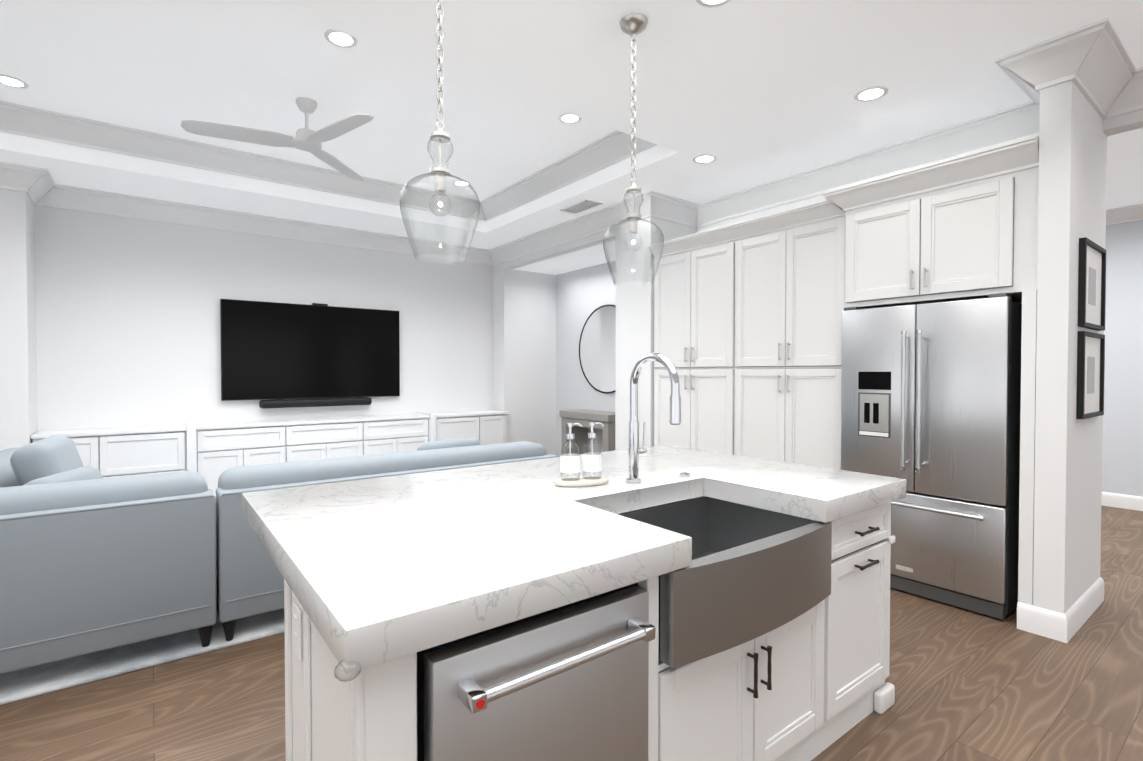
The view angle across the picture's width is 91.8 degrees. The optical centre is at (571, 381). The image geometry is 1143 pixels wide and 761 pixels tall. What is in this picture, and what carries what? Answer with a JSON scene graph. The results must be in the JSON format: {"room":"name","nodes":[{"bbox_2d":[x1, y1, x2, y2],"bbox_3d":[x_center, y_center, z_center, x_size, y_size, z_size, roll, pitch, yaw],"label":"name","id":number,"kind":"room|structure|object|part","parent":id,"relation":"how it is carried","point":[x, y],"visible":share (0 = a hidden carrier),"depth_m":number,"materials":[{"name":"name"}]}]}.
{"room":"kitchen","nodes":[
{"label":"kitchen","id":0,"kind":"room"},
{"bbox_2d":[0,505,1142,760],"bbox_3d":[-0.855,1.361,3.208,16.500,0.100,16.500,-1,1,-37],"label":"floor","id":1,"kind":"structure","parent":0,"point":[970,685],"depth_m":2.30,"materials":[{"name":"brown wood"}]},
{"bbox_2d":[31,430,102,466],"bbox_3d":[-4.387,0.876,4.844,0.416,0.818,0.402,-1,1,-37],"label":"base cabinet","id":2,"kind":"object","parent":1,"relation":"on","point":[79,437],"depth_m":4.74,"materials":[{"name":"white wood"}]},
{"bbox_2d":[0,609,284,704],"bbox_3d":[-2.742,1.292,3.748,5.350,0.022,2.855,-1,1,-37],"label":"rug","id":3,"kind":"object","parent":1,"relation":"on","point":[26,683],"visible":0.08,"depth_m":2.60,"materials":[{"name":"grey fabric"}]},
{"bbox_2d":[0,435,558,673],"bbox_3d":[-2.016,0.787,3.801,3.220,0.981,2.176,-1,1,-37],"label":"sofa","id":4,"kind":"object","parent":3,"relation":"on","point":[92,560],"visible":0.73,"depth_m":2.56,"materials":[{"name":"grey fabric"}]},
{"bbox_2d":[10,435,83,485],"bbox_3d":[-2.792,0.574,3.017,0.170,0.540,0.560,-19,11,-30],"label":"pillow","id":5,"kind":"object","parent":4,"relation":"on","point":[52,455],"depth_m":2.80,"materials":[{"name":"grey fabric"}]},
{"bbox_2d":[24,467,102,484],"bbox_3d":[-2.519,0.657,2.824,0.150,0.420,0.480,-27,7,-11],"label":"pillow","id":6,"kind":"object","parent":4,"relation":"on","point":[82,473],"depth_m":2.81,"materials":[{"name":"grey fabric"}]},
{"bbox_2d":[417,438,480,450],"bbox_3d":[-0.832,0.629,3.943,0.500,0.440,0.150,-1,-23,-43],"label":"pillow","id":7,"kind":"object","parent":4,"relation":"on","point":[467,441],"depth_m":3.93,"materials":[{"name":"grey fabric"}]},
{"bbox_2d":[87,426,198,477],"bbox_3d":[-3.957,0.871,5.155,0.757,0.818,0.427,-1,1,-37],"label":"base cabinet","id":8,"kind":"object","parent":1,"relation":"on","point":[146,450],"depth_m":5.00,"materials":[{"name":"white wood"}]},
{"bbox_2d":[199,422,294,496],"bbox_3d":[-3.358,0.863,5.610,0.903,0.818,0.427,-1,1,-37],"label":"base cabinet","id":9,"kind":"object","parent":1,"relation":"on","point":[210,453],"depth_m":5.49,"materials":[{"name":"white wood"}]},
{"bbox_2d":[295,418,366,460],"bbox_3d":[-2.752,0.855,6.109,0.895,0.818,0.367,-1,1,-37],"label":"base cabinet","id":10,"kind":"object","parent":1,"relation":"on","point":[316,438],"depth_m":5.96,"materials":[{"name":"white wood"}]},
{"bbox_2d":[355,414,438,455],"bbox_3d":[-2.109,0.848,6.559,0.904,0.818,0.427,-1,1,-37],"label":"base cabinet","id":11,"kind":"object","parent":1,"relation":"on","point":[400,432],"depth_m":6.42,"materials":[{"name":"white wood"}]},
{"bbox_2d":[435,414,486,444],"bbox_3d":[-1.522,0.840,7.005,0.725,0.818,0.427,-1,1,-37],"label":"base cabinet","id":12,"kind":"object","parent":1,"relation":"on","point":[451,426],"depth_m":6.90,"materials":[{"name":"white wood"}]},
{"bbox_2d":[475,410,506,443],"bbox_3d":[-1.124,0.835,7.324,0.410,0.818,0.402,-1,1,-37],"label":"base cabinet","id":13,"kind":"object","parent":1,"relation":"on","point":[496,422],"depth_m":7.19,"materials":[{"name":"white wood"}]},
{"bbox_2d":[559,409,614,453],"bbox_3d":[0.290,0.814,6.896,0.396,0.875,0.960,-1,1,-37],"label":"console table","id":14,"kind":"object","parent":1,"relation":"on","point":[585,417],"visible":0.38,"depth_m":6.91,"materials":[{"name":"grey wood"}]},
{"bbox_2d":[284,497,905,760],"bbox_3d":[0.279,0.906,1.884,2.137,0.853,0.710,-1,1,-37],"label":"kitchen island","id":15,"kind":"object","parent":1,"relation":"on","point":[788,692],"depth_m":1.65,"materials":[{"name":"white wood"}]},
{"bbox_2d":[417,582,655,760],"bbox_3d":[-0.212,0.867,1.448,0.600,0.745,0.728,-1,1,-37],"label":"dishwasher","id":16,"kind":"object","parent":15,"relation":"in","point":[568,682],"visible":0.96,"depth_m":1.19,"materials":[{"name":"silver metal"}]},
{"bbox_2d":[242,445,905,676],"bbox_3d":[0.088,0.428,2.126,2.190,0.091,1.340,-1,1,-37],"label":"island countertop","id":17,"kind":"structure","parent":15,"relation":"on","point":[380,566],"depth_m":1.51,"materials":[{"name":"white stone"}]},
{"bbox_2d":[554,476,607,486],"bbox_3d":[0.038,0.388,2.157,0.217,0.018,0.124,0,1,-19],"label":"soap tray","id":18,"kind":"object","parent":17,"relation":"on","point":[583,482],"visible":0.79,"depth_m":2.11,"materials":[{"name":"white ceramic"}]},
{"bbox_2d":[561,423,581,480],"bbox_3d":[-0.001,0.269,2.144,0.084,0.218,0.075,-1,1,-37],"label":"soap dispenser","id":19,"kind":"object","parent":18,"relation":"on","point":[570,462],"visible":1,"depth_m":2.12,"materials":[{"name":"clear glass"}]},
{"bbox_2d":[583,422,603,478],"bbox_3d":[0.084,0.269,2.173,0.084,0.218,0.075,-1,1,-37],"label":"soap dispenser","id":20,"kind":"object","parent":18,"relation":"on","point":[592,461],"visible":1,"depth_m":2.15,"materials":[{"name":"clear glass"}]},
{"bbox_2d":[626,353,680,483],"bbox_3d":[0.322,0.144,2.112,0.092,0.508,0.267,-1,1,-37],"label":"faucet","id":21,"kind":"object","parent":17,"relation":"on","point":[635,452],"visible":1,"depth_m":2.17,"materials":[{"name":"silver metal"}]},
{"bbox_3d":[0.473,0.387,2.312,0.044,0.015,0.044,-1,1,-37],"label":"air switch button","id":22,"kind":"part","parent":17,"relation":"part of","materials":[{"name":"silver metal"}]},
{"bbox_2d":[618,496,831,667],"bbox_3d":[0.428,0.608,1.868,0.796,0.250,0.568,-1,1,-37],"label":"sink","id":23,"kind":"object","parent":17,"relation":"in","point":[749,573],"visible":0.75,"depth_m":1.64,"materials":[{"name":"silver metal"}]},
{"bbox_2d":[651,228,722,452],"bbox_3d":[1.312,0.008,5.026,0.617,2.548,0.985,-1,1,-37],"label":"tall cabinet","id":24,"kind":"object","parent":1,"relation":"on","point":[688,280],"depth_m":4.85,"materials":[{"name":"white wood"}]},
{"bbox_2d":[723,192,841,469],"bbox_3d":[1.821,0.003,4.356,0.617,2.580,0.985,-1,1,-37],"label":"tall cabinet","id":25,"kind":"object","parent":1,"relation":"on","point":[748,328],"depth_m":4.14,"materials":[{"name":"white wood"}]},
{"bbox_2d":[841,293,1021,619],"bbox_3d":[2.327,0.402,3.539,0.790,1.783,0.900,-1,1,-37],"label":"refrigerator","id":26,"kind":"object","parent":1,"relation":"on","point":[930,402],"visible":0.71,"depth_m":3.22,"materials":[{"name":"grey metal"}]},
{"bbox_2d":[0,80,1142,613],"bbox_3d":[-0.869,-0.187,3.085,16.640,3.000,16.640,-1,1,-37],"label":"wall","id":27,"kind":"structure","parent":0,"point":[108,320],"depth_m":5.39,"materials":[{"name":"white paint"}]},
{"bbox_2d":[220,299,399,400],"bbox_3d":[-2.845,-0.344,6.208,1.844,1.059,0.068,-1,1,-37],"label":"tv","id":28,"kind":"object","parent":27,"relation":"attached to","point":[272,350],"visible":1,"depth_m":6.11,"materials":[{"name":"black"}]},
{"bbox_2d":[259,397,371,408],"bbox_3d":[-2.828,0.235,6.187,1.155,0.085,0.116,-1,1,-37],"label":"soundbar","id":29,"kind":"object","parent":27,"relation":"attached to","point":[291,403],"visible":0.98,"depth_m":6.11,"materials":[{"name":"black plastic"}]},
{"bbox_2d":[0,17,1142,265],"bbox_3d":[-1.540,-1.742,2.637,14.780,0.476,16.500,-1,1,-37],"label":"crown molding","id":30,"kind":"structure","parent":27,"relation":"attached to","point":[1094,63],"depth_m":4.75,"materials":[{"name":"white wood"}]},
{"bbox_2d":[579,304,615,393],"bbox_3d":[0.441,-0.410,6.991,0.022,1.122,1.122,-1,1,-37],"label":"round mirror","id":31,"kind":"object","parent":27,"relation":"attached to","point":[597,350],"visible":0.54,"depth_m":7.08,"materials":[{"name":"silver glass"}]},
{"bbox_2d":[839,136,1038,311],"bbox_3d":[2.412,-0.884,3.518,0.672,0.780,1.033,-1,1,-37],"label":"upper cabinet","id":32,"kind":"object","parent":27,"relation":"attached to","point":[965,228],"depth_m":3.25,"materials":[{"name":"white wood"}]},
{"bbox_2d":[1017,492,1142,642],"bbox_3d":[-1.540,1.250,2.686,14.780,0.140,16.500,-1,1,-37],"label":"baseboard","id":33,"kind":"structure","parent":27,"relation":"attached to","point":[1066,626],"depth_m":2.93,"materials":[{"name":"white wood"}]},
{"bbox_2d":[1076,331,1104,418],"bbox_3d":[2.857,-0.036,3.043,0.500,0.460,0.027,-1,1,-37],"label":"picture frame","id":34,"kind":"object","parent":27,"relation":"attached to","point":[1090,369],"visible":1,"depth_m":3.03,"materials":[{"name":"black"}]},
{"bbox_2d":[1078,237,1105,330],"bbox_3d":[2.857,-0.521,3.036,0.500,0.460,0.027,-1,1,-37],"label":"picture frame","id":35,"kind":"object","parent":27,"relation":"attached to","point":[1092,287],"visible":1,"depth_m":3.02,"materials":[{"name":"black wood"}]},
{"bbox_2d":[0,0,1142,274],"bbox_3d":[-0.855,-1.753,3.158,16.500,0.630,16.500,-1,1,-37],"label":"ceiling","id":36,"kind":"structure","parent":0,"point":[752,92],"depth_m":3.45,"materials":[{"name":"white paint"}]},
{"bbox_2d":[0,74,28,88],"bbox_3d":[-3.725,-1.992,3.674,0.180,0.008,0.180,-1,1,-37],"label":"recessed light","id":37,"kind":"object","parent":36,"relation":"in","point":[10,81],"visible":0.98,"depth_m":3.68,"materials":[{"name":"white"}]},
{"bbox_2d":[181,97,373,180],"bbox_3d":[-1.919,-1.836,3.843,1.283,0.325,1.293,-1,1,-37],"label":"ceiling fan","id":38,"kind":"object","parent":36,"relation":"hanging from","point":[306,139],"visible":1,"depth_m":3.84,"materials":[{"name":"white"}]},
{"bbox_2d":[324,29,357,47],"bbox_3d":[-1.333,-1.985,3.205,0.180,0.008,0.180,-1,1,-37],"label":"recessed light","id":39,"kind":"object","parent":36,"relation":"in","point":[337,38],"visible":0.79,"depth_m":3.21,"materials":[{"name":"white plastic"}]},
{"bbox_2d":[399,0,479,262],"bbox_3d":[-0.478,-1.058,2.011,0.287,1.221,0.287,-1,1,-37],"label":"pendant light","id":40,"kind":"object","parent":36,"relation":"hanging from","point":[440,173],"visible":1,"depth_m":2.01,"materials":[{"name":"clear glass"}]},
{"bbox_2d":[453,180,470,185],"bbox_3d":[-1.121,-2.025,5.652,0.180,0.008,0.180,-1,1,-37],"label":"recessed light","id":41,"kind":"object","parent":36,"relation":"in","point":[465,183],"visible":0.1,"depth_m":5.65,"materials":[{"name":"white"}]},
{"bbox_2d":[558,113,581,123],"bbox_3d":[-0.012,-2.001,4.209,0.180,0.008,0.180,-1,1,-37],"label":"recessed light","id":42,"kind":"object","parent":36,"relation":"in","point":[567,118],"visible":0.79,"depth_m":4.21,"materials":[{"name":"white plastic"}]},
{"bbox_2d":[560,200,602,213],"bbox_3d":[0.094,-1.722,5.462,0.200,0.008,0.420,-1,1,-37],"label":"ceiling vent","id":43,"kind":"object","parent":36,"relation":"in","point":[582,206],"visible":0.98,"depth_m":5.45,"materials":[{"name":"white metal"}]},
{"bbox_2d":[603,13,663,286],"bbox_3d":[0.290,-1.067,2.595,0.287,1.221,0.287,-1,1,-37],"label":"pendant light","id":44,"kind":"object","parent":36,"relation":"hanging from","point":[633,25],"visible":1,"depth_m":2.58,"materials":[{"name":"clear glass"}]},
{"bbox_2d":[693,154,716,163],"bbox_3d":[1.018,-1.702,4.231,0.180,0.008,0.180,-1,1,-37],"label":"recessed light","id":45,"kind":"object","parent":36,"relation":"in","point":[704,158],"visible":1,"depth_m":4.22,"materials":[{"name":"white plastic"}]},
{"bbox_2d":[695,0,730,7],"bbox_3d":[0.621,-1.671,2.384,0.180,0.008,0.180,-1,1,-37],"label":"recessed light","id":46,"kind":"object","parent":36,"relation":"in","point":[711,3],"visible":1,"depth_m":2.44,"materials":[{"name":"white plastic"}]},
{"bbox_2d":[854,86,887,101],"bbox_3d":[1.754,-1.685,3.245,0.180,0.008,0.180,-1,1,-37],"label":"recessed light","id":47,"kind":"object","parent":36,"relation":"in","point":[871,93],"visible":1,"depth_m":3.24,"materials":[{"name":"white plastic"}]}
]}

